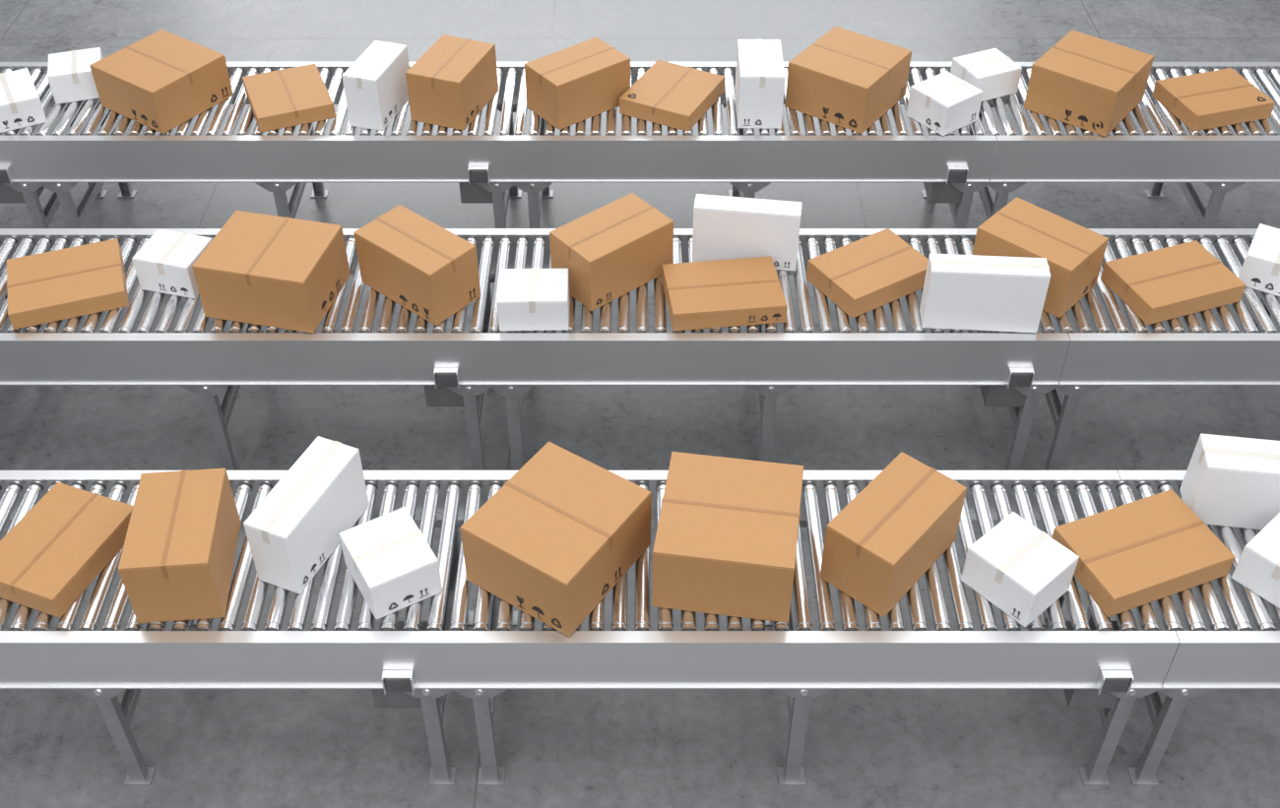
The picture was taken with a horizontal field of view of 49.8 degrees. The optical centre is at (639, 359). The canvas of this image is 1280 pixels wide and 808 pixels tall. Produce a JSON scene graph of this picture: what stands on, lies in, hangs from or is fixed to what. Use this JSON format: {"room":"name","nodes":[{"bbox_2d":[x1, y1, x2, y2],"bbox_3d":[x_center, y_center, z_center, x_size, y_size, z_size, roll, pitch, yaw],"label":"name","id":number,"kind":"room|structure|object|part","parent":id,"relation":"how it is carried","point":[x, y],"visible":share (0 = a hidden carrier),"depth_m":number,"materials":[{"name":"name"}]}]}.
{"room":"parcel sorting warehouse","nodes":[
{"label":"parcel sorting warehouse","id":0,"kind":"room"},
{"bbox_2d":[0,0,1279,807],"bbox_3d":[0.000,-0.428,6.266,16.000,0.100,16.000,0,41,0],"label":"floor","id":1,"kind":"structure","parent":0,"point":[207,748],"depth_m":5.33,"materials":[{"name":"concrete"}]},
{"bbox_2d":[0,470,1279,785],"bbox_3d":[0.025,0.825,4.223,6.250,0.700,0.693,0,41,0],"label":"conveyor","id":2,"kind":"object","parent":1,"relation":"on","point":[1103,664],"visible":0.72,"depth_m":3.86,"materials":[{"name":"metal"}]},
{"bbox_2d":[0,482,133,618],"bbox_3d":[-1.668,0.539,3.957,0.280,0.082,0.374,14,43,16],"label":"cardboard box","id":3,"kind":"object","parent":2,"relation":"on","point":[48,559],"visible":0.87,"depth_m":3.92,"materials":[{"name":"brown cardboard"}]},
{"bbox_3d":[-1.535,1.094,4.070,0.170,0.497,0.060,0,41,0],"label":"leg","id":4,"kind":"part","parent":2,"relation":"part of","materials":[{"name":"metal"}]},
{"bbox_2d":[118,468,241,623],"bbox_3d":[-1.283,0.518,3.867,0.236,0.232,0.358,-3,41,-4],"label":"cardboard box","id":5,"kind":"object","parent":2,"relation":"on","point":[176,562],"visible":1,"depth_m":3.77,"materials":[{"name":"brown cardboard"}]},
{"bbox_3d":[-1.535,0.695,4.527,0.170,0.497,0.060,0,41,0],"label":"leg","id":6,"kind":"part","parent":2,"relation":"part of","materials":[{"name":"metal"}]},
{"bbox_2d":[243,436,369,594],"bbox_3d":[-0.947,0.441,3.949,0.141,0.239,0.374,16,44,17],"label":"cardboard box","id":7,"kind":"object","parent":2,"relation":"on","point":[298,525],"visible":1,"depth_m":3.87,"materials":[{"name":"white cardboard"}]},
{"bbox_2d":[339,507,442,620],"bbox_3d":[-0.701,0.570,3.878,0.203,0.138,0.233,-21,45,-22],"label":"cardboard box","id":8,"kind":"object","parent":2,"relation":"on","point":[391,562],"visible":1,"depth_m":3.82,"materials":[{"name":"white cardboard"}]},
{"bbox_3d":[-0.674,0.888,4.020,0.180,0.120,0.220,0,41,0],"label":"drive panel","id":9,"kind":"part","parent":2,"relation":"part of","materials":[{"name":"paint"}]},
{"bbox_3d":[-0.606,1.094,4.070,0.170,0.497,0.060,0,41,0],"label":"leg","id":10,"kind":"part","parent":2,"relation":"part of","materials":[{"name":"metal"}]},
{"bbox_3d":[-0.606,0.695,4.527,0.170,0.497,0.060,0,41,0],"label":"leg","id":11,"kind":"part","parent":2,"relation":"part of","materials":[{"name":"metal"}]},
{"bbox_3d":[-0.456,1.094,4.070,0.170,0.497,0.060,0,41,0],"label":"leg","id":12,"kind":"part","parent":2,"relation":"part of","materials":[{"name":"metal"}]},
{"bbox_3d":[-0.456,0.695,4.527,0.170,0.497,0.060,0,41,0],"label":"leg","id":13,"kind":"part","parent":2,"relation":"part of","materials":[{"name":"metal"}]},
{"bbox_2d":[460,442,651,637],"bbox_3d":[-0.230,0.499,3.895,0.364,0.224,0.406,24,47,25],"label":"cardboard box","id":14,"kind":"object","parent":2,"relation":"on","point":[559,535],"visible":1,"depth_m":3.80,"materials":[{"name":"brown cardboard"}]},
{"bbox_3d":[-0.815,0.427,4.304,4.571,0.200,0.048,0,41,0],"label":"rail","id":15,"kind":"part","parent":2,"relation":"part of","materials":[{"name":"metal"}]},
{"bbox_3d":[-0.815,0.837,3.835,4.571,0.200,0.048,0,41,0],"label":"rail","id":16,"kind":"part","parent":2,"relation":"part of","materials":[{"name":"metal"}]},
{"bbox_2d":[651,451,803,623],"bbox_3d":[0.251,0.496,3.892,0.383,0.232,0.387,6,41,7],"label":"cardboard box","id":17,"kind":"object","parent":2,"relation":"on","point":[726,542],"visible":1,"depth_m":3.78,"materials":[{"name":"brown cardboard"}]},
{"bbox_3d":[0.465,0.695,4.527,0.170,0.497,0.060,0,41,0],"label":"leg","id":18,"kind":"part","parent":2,"relation":"part of","materials":[{"name":"metal"}]},
{"bbox_3d":[0.465,1.094,4.070,0.170,0.497,0.060,0,41,0],"label":"leg","id":19,"kind":"part","parent":2,"relation":"part of","materials":[{"name":"metal"}]},
{"bbox_2d":[820,451,966,617],"bbox_3d":[0.717,0.490,3.906,0.219,0.223,0.381,30,49,30],"label":"cardboard box","id":20,"kind":"object","parent":2,"relation":"on","point":[879,545],"visible":1,"depth_m":3.82,"materials":[{"name":"brown cardboard"}]},
{"bbox_2d":[960,512,1079,627],"bbox_3d":[1.061,0.585,3.858,0.206,0.143,0.225,-30,49,-30],"label":"cardboard box","id":21,"kind":"object","parent":2,"relation":"on","point":[1016,566],"visible":1,"depth_m":3.81,"materials":[{"name":"white cardboard"}]},
{"bbox_3d":[1.394,0.695,4.527,0.170,0.497,0.060,0,41,0],"label":"leg","id":22,"kind":"part","parent":2,"relation":"part of","materials":[{"name":"metal"}]},
{"bbox_3d":[1.544,0.695,4.527,0.170,0.497,0.060,0,41,0],"label":"leg","id":23,"kind":"part","parent":2,"relation":"part of","materials":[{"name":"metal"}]},
{"bbox_3d":[1.326,0.888,4.020,0.180,0.120,0.220,0,41,0],"label":"drive panel","id":24,"kind":"part","parent":2,"relation":"part of","materials":[{"name":"paint"}]},
{"bbox_3d":[1.394,1.094,4.070,0.170,0.497,0.060,0,41,0],"label":"leg","id":25,"kind":"part","parent":2,"relation":"part of","materials":[{"name":"metal"}]},
{"bbox_2d":[1051,489,1235,617],"bbox_3d":[1.435,0.548,3.948,0.414,0.080,0.284,-15,43,-16],"label":"cardboard box","id":26,"kind":"object","parent":2,"relation":"on","point":[1154,547],"visible":0.94,"depth_m":3.90,"materials":[{"name":"brown cardboard"}]},
{"bbox_3d":[2.312,0.427,4.304,1.677,0.200,0.048,0,41,0],"label":"rail","id":27,"kind":"part","parent":2,"relation":"part of","materials":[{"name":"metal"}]},
{"bbox_3d":[1.544,1.094,4.070,0.170,0.497,0.060,0,41,0],"label":"leg","id":28,"kind":"part","parent":2,"relation":"part of","materials":[{"name":"metal"}]},
{"bbox_3d":[2.312,0.837,3.835,1.677,0.200,0.048,0,41,0],"label":"rail","id":29,"kind":"part","parent":2,"relation":"part of","materials":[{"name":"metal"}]},
{"bbox_2d":[1179,434,1279,529],"bbox_3d":[1.817,0.366,4.038,0.382,0.236,0.140,5,41,6],"label":"cardboard box","id":30,"kind":"object","parent":2,"relation":"on","point":[1228,480],"visible":0.94,"depth_m":3.99,"materials":[{"name":"white cardboard"}]},
{"bbox_2d":[1231,512,1279,608],"bbox_3d":[1.832,0.573,3.873,0.217,0.141,0.210,-31,50,-30],"label":"cardboard box","id":31,"kind":"object","parent":2,"relation":"on","point":[1257,569],"visible":1,"depth_m":3.84,"materials":[{"name":"white cardboard"}]},
{"bbox_2d":[0,228,1279,470],"bbox_3d":[0.025,-0.012,5.182,6.250,0.700,0.693,0,41,0],"label":"conveyor","id":32,"kind":"object","parent":1,"relation":"on","point":[455,368],"visible":0.59,"depth_m":4.81,"materials":[{"name":"metal"}]},
{"bbox_2d":[6,238,128,329],"bbox_3d":[-2.035,-0.274,4.897,0.387,0.069,0.334,-13,43,-15],"label":"cardboard box","id":33,"kind":"object","parent":32,"relation":"on","point":[44,288],"visible":1,"depth_m":4.84,"materials":[{"name":"brown cardboard"}]},
{"bbox_2d":[131,229,212,298],"bbox_3d":[-1.655,-0.344,4.924,0.215,0.139,0.187,10,42,11],"label":"cardboard box","id":34,"kind":"object","parent":32,"relation":"on","point":[164,263],"visible":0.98,"depth_m":4.86,"materials":[{"name":"white cardboard"}]},
{"bbox_3d":[-1.535,0.257,5.028,0.170,0.497,0.060,0,41,0],"label":"leg","id":35,"kind":"part","parent":32,"relation":"part of","materials":[{"name":"metal"}]},
{"bbox_2d":[192,210,350,333],"bbox_3d":[-1.280,-0.311,4.823,0.406,0.223,0.341,9,42,10],"label":"cardboard box","id":36,"kind":"object","parent":32,"relation":"on","point":[287,273],"visible":1,"depth_m":4.73,"materials":[{"name":"brown cardboard"}]},
{"bbox_2d":[353,204,480,325],"bbox_3d":[-0.782,-0.336,4.850,0.388,0.224,0.221,29,49,29],"label":"cardboard box","id":37,"kind":"object","parent":32,"relation":"on","point":[428,270],"visible":1,"depth_m":4.77,"materials":[{"name":"brown cardboard"}]},
{"bbox_3d":[-0.674,0.051,4.979,0.180,0.120,0.220,0,41,0],"label":"drive panel","id":38,"kind":"part","parent":32,"relation":"part of","materials":[{"name":"paint"}]},
{"bbox_3d":[-0.606,0.257,5.028,0.170,0.497,0.060,0,41,0],"label":"leg","id":39,"kind":"part","parent":32,"relation":"part of","materials":[{"name":"metal"}]},
{"bbox_3d":[-0.815,-0.410,5.262,4.571,0.200,0.048,0,41,0],"label":"rail","id":40,"kind":"part","parent":32,"relation":"part of","materials":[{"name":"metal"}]},
{"bbox_3d":[-0.606,-0.143,5.486,0.170,0.497,0.060,0,41,0],"label":"leg","id":41,"kind":"part","parent":32,"relation":"part of","materials":[{"name":"metal"}]},
{"bbox_3d":[-0.456,0.257,5.028,0.170,0.497,0.060,0,41,0],"label":"leg","id":42,"kind":"part","parent":32,"relation":"part of","materials":[{"name":"metal"}]},
{"bbox_2d":[497,267,570,330],"bbox_3d":[-0.367,-0.209,4.775,0.239,0.132,0.186,-1,41,-1],"label":"cardboard box","id":43,"kind":"object","parent":32,"relation":"on","point":[533,298],"visible":1,"depth_m":4.72,"materials":[{"name":"white cardboard"}]},
{"bbox_3d":[-0.815,0.000,4.793,4.571,0.200,0.048,0,41,0],"label":"rail","id":44,"kind":"part","parent":32,"relation":"part of","materials":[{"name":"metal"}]},
{"bbox_2d":[549,192,673,311],"bbox_3d":[-0.099,-0.388,4.915,0.381,0.217,0.233,-29,49,-29],"label":"cardboard box","id":45,"kind":"object","parent":32,"relation":"on","point":[614,249],"visible":0.94,"depth_m":4.83,"materials":[{"name":"brown cardboard"}]},
{"bbox_2d":[661,256,787,331],"bbox_3d":[0.293,-0.234,4.846,0.399,0.077,0.287,-5,41,-5],"label":"cardboard box","id":46,"kind":"object","parent":32,"relation":"on","point":[746,291],"visible":1,"depth_m":4.79,"materials":[{"name":"brown cardboard"}]},
{"bbox_2d":[692,193,801,270],"bbox_3d":[0.383,-0.458,4.974,0.382,0.246,0.089,5,41,6],"label":"cardboard box","id":47,"kind":"object","parent":32,"relation":"on","point":[725,227],"visible":0.98,"depth_m":4.92,"materials":[{"name":"white cardboard"}]},
{"bbox_3d":[0.465,0.257,5.028,0.170,0.497,0.060,0,41,0],"label":"leg","id":48,"kind":"part","parent":32,"relation":"part of","materials":[{"name":"metal"}]},
{"bbox_2d":[806,228,928,318],"bbox_3d":[0.825,-0.314,4.930,0.372,0.086,0.268,-22,46,-24],"label":"cardboard box","id":49,"kind":"object","parent":32,"relation":"on","point":[863,276],"visible":0.86,"depth_m":4.88,"materials":[{"name":"brown cardboard"}]},
{"bbox_2d":[919,254,1050,332],"bbox_3d":[1.173,-0.226,4.706,0.395,0.249,0.101,3,41,3],"label":"cardboard box","id":50,"kind":"object","parent":32,"relation":"on","point":[998,293],"visible":1,"depth_m":4.65,"materials":[{"name":"white cardboard"}]},
{"bbox_3d":[1.326,0.051,4.979,0.180,0.120,0.220,0,41,0],"label":"drive panel","id":51,"kind":"part","parent":32,"relation":"part of","materials":[{"name":"paint"}]},
{"bbox_3d":[1.394,0.257,5.028,0.170,0.497,0.060,0,41,0],"label":"leg","id":52,"kind":"part","parent":32,"relation":"part of","materials":[{"name":"metal"}]},
{"bbox_2d":[972,196,1108,318],"bbox_3d":[1.412,-0.367,4.897,0.374,0.209,0.259,32,50,31],"label":"cardboard box","id":53,"kind":"object","parent":32,"relation":"on","point":[1074,253],"visible":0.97,"depth_m":4.81,"materials":[{"name":"brown cardboard"}]},
{"bbox_3d":[1.544,0.257,5.028,0.170,0.497,0.060,0,41,0],"label":"leg","id":54,"kind":"part","parent":32,"relation":"part of","materials":[{"name":"metal"}]},
{"bbox_3d":[2.312,0.000,4.793,1.677,0.200,0.048,0,41,0],"label":"rail","id":55,"kind":"part","parent":32,"relation":"part of","materials":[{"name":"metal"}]},
{"bbox_2d":[1100,240,1246,324],"bbox_3d":[1.891,-0.278,4.896,0.393,0.076,0.282,-13,43,-15],"label":"cardboard box","id":56,"kind":"object","parent":32,"relation":"on","point":[1158,286],"visible":1,"depth_m":4.84,"materials":[{"name":"brown cardboard"}]},
{"bbox_3d":[2.312,-0.410,5.262,1.677,0.200,0.048,0,41,0],"label":"rail","id":57,"kind":"part","parent":32,"relation":"part of","materials":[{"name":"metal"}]},
{"bbox_2d":[1238,223,1279,296],"bbox_3d":[2.288,-0.349,4.936,0.215,0.132,0.223,21,45,22],"label":"cardboard box","id":58,"kind":"object","parent":32,"relation":"on","point":[1260,270],"visible":0.96,"depth_m":4.89,"materials":[{"name":"white cardboard"}]},
{"bbox_3d":[2.465,-0.143,5.486,0.170,0.497,0.060,0,41,0],"label":"leg","id":59,"kind":"part","parent":32,"relation":"part of","materials":[{"name":"metal"}]},
{"bbox_2d":[0,62,1279,228],"bbox_3d":[0.025,-0.849,6.140,6.250,0.700,0.693,0,41,0],"label":"conveyor","id":60,"kind":"object","parent":1,"relation":"on","point":[488,168],"visible":0.59,"depth_m":5.76,"materials":[{"name":"metal"}]},
{"bbox_3d":[-2.674,-0.786,5.936,0.180,0.120,0.220,0,41,0],"label":"drive panel","id":61,"kind":"part","parent":60,"relation":"part of","materials":[{"name":"paint"}]},
{"bbox_2d":[0,67,47,132],"bbox_3d":[-2.643,-1.089,5.790,0.214,0.121,0.278,-19,45,-21],"label":"cardboard box","id":62,"kind":"object","parent":60,"relation":"on","point":[21,106],"visible":1,"depth_m":5.72,"materials":[{"name":"white cardboard"}]},
{"bbox_3d":[-2.600,-0.580,5.986,0.170,0.497,0.060,0,41,0],"label":"leg","id":63,"kind":"part","parent":60,"relation":"part of","materials":[{"name":"metal"}]},
{"bbox_3d":[-2.456,-0.580,5.986,0.170,0.497,0.060,0,41,0],"label":"leg","id":64,"kind":"part","parent":60,"relation":"part of","materials":[{"name":"metal"}]},
{"bbox_2d":[47,47,103,104],"bbox_3d":[-2.421,-1.226,5.939,0.216,0.132,0.211,-11,42,-13],"label":"cardboard box","id":65,"kind":"object","parent":60,"relation":"on","point":[70,78],"visible":0.88,"depth_m":5.87,"materials":[{"name":"white cardboard"}]},
{"bbox_3d":[-2.600,-0.979,6.444,0.170,0.497,0.060,0,41,0],"label":"leg","id":66,"kind":"part","parent":60,"relation":"part of","materials":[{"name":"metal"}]},
{"bbox_3d":[-2.456,-0.979,6.444,0.170,0.497,0.060,0,41,0],"label":"leg","id":67,"kind":"part","parent":60,"relation":"part of","materials":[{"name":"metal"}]},
{"bbox_2d":[89,29,233,133],"bbox_3d":[-2.023,-1.184,5.843,0.397,0.196,0.386,25,47,26],"label":"cardboard box","id":68,"kind":"object","parent":60,"relation":"on","point":[163,80],"visible":1,"depth_m":5.75,"materials":[{"name":"brown cardboard"}]},
{"bbox_3d":[-1.535,-0.580,5.986,0.170,0.497,0.060,0,41,0],"label":"leg","id":69,"kind":"part","parent":60,"relation":"part of","materials":[{"name":"metal"}]},
{"bbox_2d":[242,63,335,132],"bbox_3d":[-1.495,-1.118,5.863,0.318,0.069,0.372,-15,43,-16],"label":"cardboard box","id":70,"kind":"object","parent":60,"relation":"on","point":[280,98],"visible":1,"depth_m":5.80,"materials":[{"name":"brown cardboard"}]},
{"bbox_3d":[-1.535,-0.979,6.444,0.170,0.497,0.060,0,41,0],"label":"leg","id":71,"kind":"part","parent":60,"relation":"part of","materials":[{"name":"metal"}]},
{"bbox_2d":[341,40,409,130],"bbox_3d":[-1.093,-1.149,5.770,0.151,0.239,0.313,11,42,13],"label":"cardboard box","id":72,"kind":"object","parent":60,"relation":"on","point":[375,87],"visible":0.97,"depth_m":5.69,"materials":[{"name":"white cardboard"}]},
{"bbox_2d":[405,34,498,130],"bbox_3d":[-0.785,-1.170,5.804,0.246,0.226,0.350,13,43,15],"label":"cardboard box","id":73,"kind":"object","parent":60,"relation":"on","point":[455,79],"visible":1,"depth_m":5.71,"materials":[{"name":"brown cardboard"}]},
{"bbox_3d":[-0.815,-1.247,6.220,4.571,0.200,0.048,0,41,0],"label":"rail","id":74,"kind":"part","parent":60,"relation":"part of","materials":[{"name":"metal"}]},
{"bbox_3d":[-0.674,-0.786,5.936,0.180,0.120,0.220,0,41,0],"label":"drive panel","id":75,"kind":"part","parent":60,"relation":"part of","materials":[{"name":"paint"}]},
{"bbox_3d":[-0.606,-0.580,5.986,0.170,0.497,0.060,0,41,0],"label":"leg","id":76,"kind":"part","parent":60,"relation":"part of","materials":[{"name":"metal"}]},
{"bbox_3d":[-0.815,-0.837,5.751,4.571,0.200,0.048,0,41,0],"label":"rail","id":77,"kind":"part","parent":60,"relation":"part of","materials":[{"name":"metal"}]},
{"bbox_3d":[-0.606,-0.979,6.444,0.170,0.497,0.060,0,41,0],"label":"leg","id":78,"kind":"part","parent":60,"relation":"part of","materials":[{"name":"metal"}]},
{"bbox_3d":[-0.456,-0.580,5.986,0.170,0.497,0.060,0,41,0],"label":"leg","id":79,"kind":"part","parent":60,"relation":"part of","materials":[{"name":"metal"}]},
{"bbox_3d":[-0.456,-0.979,6.444,0.170,0.497,0.060,0,41,0],"label":"leg","id":80,"kind":"part","parent":60,"relation":"part of","materials":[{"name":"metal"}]},
{"bbox_2d":[524,37,630,129],"bbox_3d":[-0.261,-1.169,5.815,0.378,0.209,0.237,-27,48,-28],"label":"cardboard box","id":81,"kind":"object","parent":60,"relation":"on","point":[575,84],"visible":0.95,"depth_m":5.74,"materials":[{"name":"brown cardboard"}]},
{"bbox_2d":[619,60,725,131],"bbox_3d":[0.140,-1.129,5.871,0.324,0.076,0.372,19,44,20],"label":"cardboard box","id":82,"kind":"object","parent":60,"relation":"on","point":[670,95],"visible":1,"depth_m":5.80,"materials":[{"name":"brown cardboard"}]},
{"bbox_3d":[0.465,-0.979,6.444,0.170,0.497,0.060,0,41,0],"label":"leg","id":83,"kind":"part","parent":60,"relation":"part of","materials":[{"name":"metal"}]},
{"bbox_3d":[0.465,-0.580,5.986,0.170,0.497,0.060,0,41,0],"label":"leg","id":84,"kind":"part","parent":60,"relation":"part of","materials":[{"name":"metal"}]},
{"bbox_2d":[734,38,785,128],"bbox_3d":[0.500,-1.158,5.776,0.183,0.244,0.320,1,41,1],"label":"cardboard box","id":85,"kind":"object","parent":60,"relation":"on","point":[760,78],"visible":1,"depth_m":5.67,"materials":[{"name":"white cardboard"}]},
{"bbox_2d":[784,26,911,133],"bbox_3d":[0.882,-1.190,5.835,0.374,0.214,0.392,26,47,26],"label":"cardboard box","id":86,"kind":"object","parent":60,"relation":"on","point":[847,79],"visible":1,"depth_m":5.74,"materials":[{"name":"brown cardboard"}]},
{"bbox_3d":[1.394,-0.979,6.444,0.170,0.497,0.060,0,41,0],"label":"leg","id":87,"kind":"part","parent":60,"relation":"part of","materials":[{"name":"metal"}]},
{"bbox_3d":[1.326,-0.786,5.936,0.180,0.120,0.220,0,41,0],"label":"drive panel","id":88,"kind":"part","parent":60,"relation":"part of","materials":[{"name":"paint"}]},
{"bbox_2d":[906,70,982,135],"bbox_3d":[1.272,-1.071,5.757,0.215,0.139,0.212,-26,48,-27],"label":"cardboard box","id":89,"kind":"object","parent":60,"relation":"on","point":[944,102],"visible":1,"depth_m":5.70,"materials":[{"name":"white cardboard"}]},
{"bbox_3d":[1.394,-0.580,5.986,0.170,0.497,0.060,0,41,0],"label":"leg","id":90,"kind":"part","parent":60,"relation":"part of","materials":[{"name":"metal"}]},
{"bbox_3d":[1.544,-0.979,6.444,0.170,0.497,0.060,0,41,0],"label":"leg","id":91,"kind":"part","parent":60,"relation":"part of","materials":[{"name":"metal"}]},
{"bbox_2d":[950,48,1022,101],"bbox_3d":[1.488,-1.228,5.949,0.227,0.122,0.196,-16,44,-18],"label":"cardboard box","id":92,"kind":"object","parent":60,"relation":"on","point":[992,72],"visible":0.92,"depth_m":5.89,"materials":[{"name":"white cardboard"}]},
{"bbox_3d":[1.544,-0.580,5.986,0.170,0.497,0.060,0,41,0],"label":"leg","id":93,"kind":"part","parent":60,"relation":"part of","materials":[{"name":"metal"}]},
{"bbox_2d":[1024,29,1153,136],"bbox_3d":[1.893,-1.172,5.817,0.374,0.211,0.384,27,48,28],"label":"cardboard box","id":94,"kind":"object","parent":60,"relation":"on","point":[1089,83],"visible":1,"depth_m":5.72,"materials":[{"name":"brown cardboard"}]},
{"bbox_3d":[2.312,-1.247,6.220,1.677,0.200,0.048,0,41,0],"label":"rail","id":95,"kind":"part","parent":60,"relation":"part of","materials":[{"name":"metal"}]},
{"bbox_3d":[2.312,-0.837,5.751,1.677,0.200,0.048,0,41,0],"label":"rail","id":96,"kind":"part","parent":60,"relation":"part of","materials":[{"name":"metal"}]},
{"bbox_3d":[2.465,-0.979,6.444,0.170,0.497,0.060,0,41,0],"label":"leg","id":97,"kind":"part","parent":60,"relation":"part of","materials":[{"name":"metal"}]},
{"bbox_2d":[1152,67,1275,131],"bbox_3d":[2.428,-1.106,5.844,0.377,0.076,0.305,-11,42,-13],"label":"cardboard box","id":98,"kind":"object","parent":60,"relation":"on","point":[1219,97],"visible":1,"depth_m":5.78,"materials":[{"name":"brown cardboard"}]},
{"bbox_3d":[2.465,-0.580,5.986,0.170,0.497,0.060,0,41,0],"label":"leg","id":99,"kind":"part","parent":60,"relation":"part of","materials":[{"name":"metal"}]}
]}

